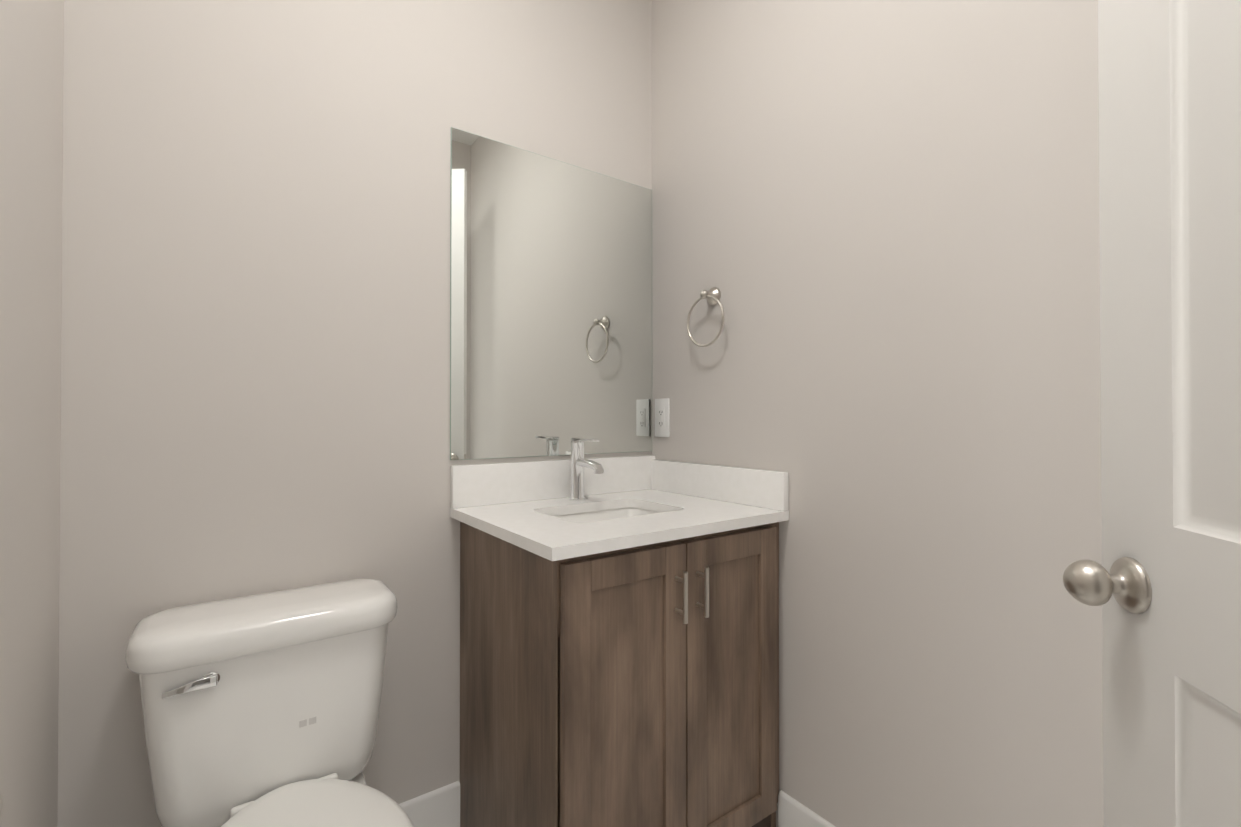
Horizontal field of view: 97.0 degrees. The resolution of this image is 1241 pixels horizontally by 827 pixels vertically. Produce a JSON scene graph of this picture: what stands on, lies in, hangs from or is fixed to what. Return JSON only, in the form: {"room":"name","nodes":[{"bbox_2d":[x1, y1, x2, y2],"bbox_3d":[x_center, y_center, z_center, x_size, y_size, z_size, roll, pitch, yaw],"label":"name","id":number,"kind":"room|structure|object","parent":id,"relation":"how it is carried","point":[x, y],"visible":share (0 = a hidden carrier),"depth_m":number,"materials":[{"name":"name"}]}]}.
{"room":"bathroom","nodes":[
{"label":"bathroom","id":0,"kind":"room"},
{"bbox_2d":[0,0,63,826],"bbox_3d":[-0.215,-0.260,-0.208,0.100,2.740,3.022,0,-1,-36],"label":"wall","id":1,"kind":"structure","parent":0,"point":[31,102],"depth_m":0.88,"materials":[{"name":"grey paint"}]},
{"bbox_2d":[57,0,651,826],"bbox_3d":[-0.506,-0.247,1.509,1.645,2.740,0.100,0,-1,-36],"label":"wall","id":2,"kind":"structure","parent":0,"point":[255,362],"depth_m":1.25,"materials":[{"name":"grey paint"}]},
{"bbox_2d":[399,781,459,826],"bbox_3d":[-0.746,1.056,1.255,0.771,0.130,0.012,0,-1,-36],"label":"baseboard","id":3,"kind":"structure","parent":2,"relation":"attached to","point":[439,807],"depth_m":1.44,"materials":[{"name":"white paint"}]},
{"bbox_2d":[450,127,651,459],"bbox_3d":[-0.175,-0.322,1.683,0.697,0.898,0.005,0,-1,-36],"label":"mirror","id":4,"kind":"object","parent":2,"relation":"attached to","point":[550,306],"visible":1,"depth_m":1.64,"materials":[{"name":"grey mirror"}]},
{"bbox_2d":[652,0,1103,826],"bbox_3d":[1.036,-0.253,0.699,0.100,2.740,3.022,0,-1,-36],"label":"wall","id":5,"kind":"structure","parent":0,"point":[876,222],"depth_m":1.19,"materials":[{"name":"grey paint"}]},
{"bbox_2d":[655,398,669,436],"bbox_3d":[0.138,0.014,1.841,0.009,0.128,0.072,0,-1,-36],"label":"electrical outlet plate","id":6,"kind":"object","parent":5,"relation":"attached to","point":[662,417],"visible":1,"depth_m":1.83,"materials":[{"name":"white plastic"}]},
{"bbox_2d":[687,287,723,346],"bbox_3d":[0.261,-0.288,1.637,0.052,0.183,0.154,0,-1,-36],"label":"towel ring","id":7,"kind":"object","parent":5,"relation":"attached to","point":[712,295],"visible":1,"depth_m":1.63,"materials":[{"name":"silver metal"}]},
{"bbox_2d":[778,790,835,826],"bbox_3d":[0.766,1.054,0.964,0.012,0.130,1.184,0,-1,-36],"label":"baseboard","id":8,"kind":"structure","parent":5,"relation":"attached to","point":[792,812],"depth_m":1.40,"materials":[{"name":"white paint"}]},
{"bbox_3d":[0.381,1.164,0.274,1.645,0.100,3.122,0,-1,-36],"label":"floor","id":9,"kind":"structure","parent":0,"visible":0},
{"bbox_2d":[125,579,412,826],"bbox_3d":[-0.581,0.754,0.952,0.458,0.730,0.698,0,-1,-36],"label":"toilet","id":10,"kind":"object","parent":9,"relation":"on","point":[261,710],"visible":1,"depth_m":1.04,"materials":[{"name":"white ceramic"}]},
{"bbox_2d":[450,438,788,826],"bbox_3d":[-0.002,0.597,1.440,0.698,1.052,0.590,0,-1,-36],"label":"bathroom vanity","id":11,"kind":"object","parent":9,"relation":"on","point":[619,641],"visible":1,"depth_m":1.25,"materials":[{"name":"brown wood"}]},
{"bbox_3d":[0.326,-0.115,-0.140,0.816,2.450,0.128,0,-1,-36],"label":"door frame","id":12,"kind":"structure","parent":0,"visible":0},
{"bbox_2d":[1063,0,1240,826],"bbox_3d":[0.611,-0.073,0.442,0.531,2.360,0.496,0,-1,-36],"label":"door","id":13,"kind":"structure","parent":12,"relation":"attached to","point":[1161,584],"depth_m":0.64,"materials":[{"name":"white paint"}]}
]}

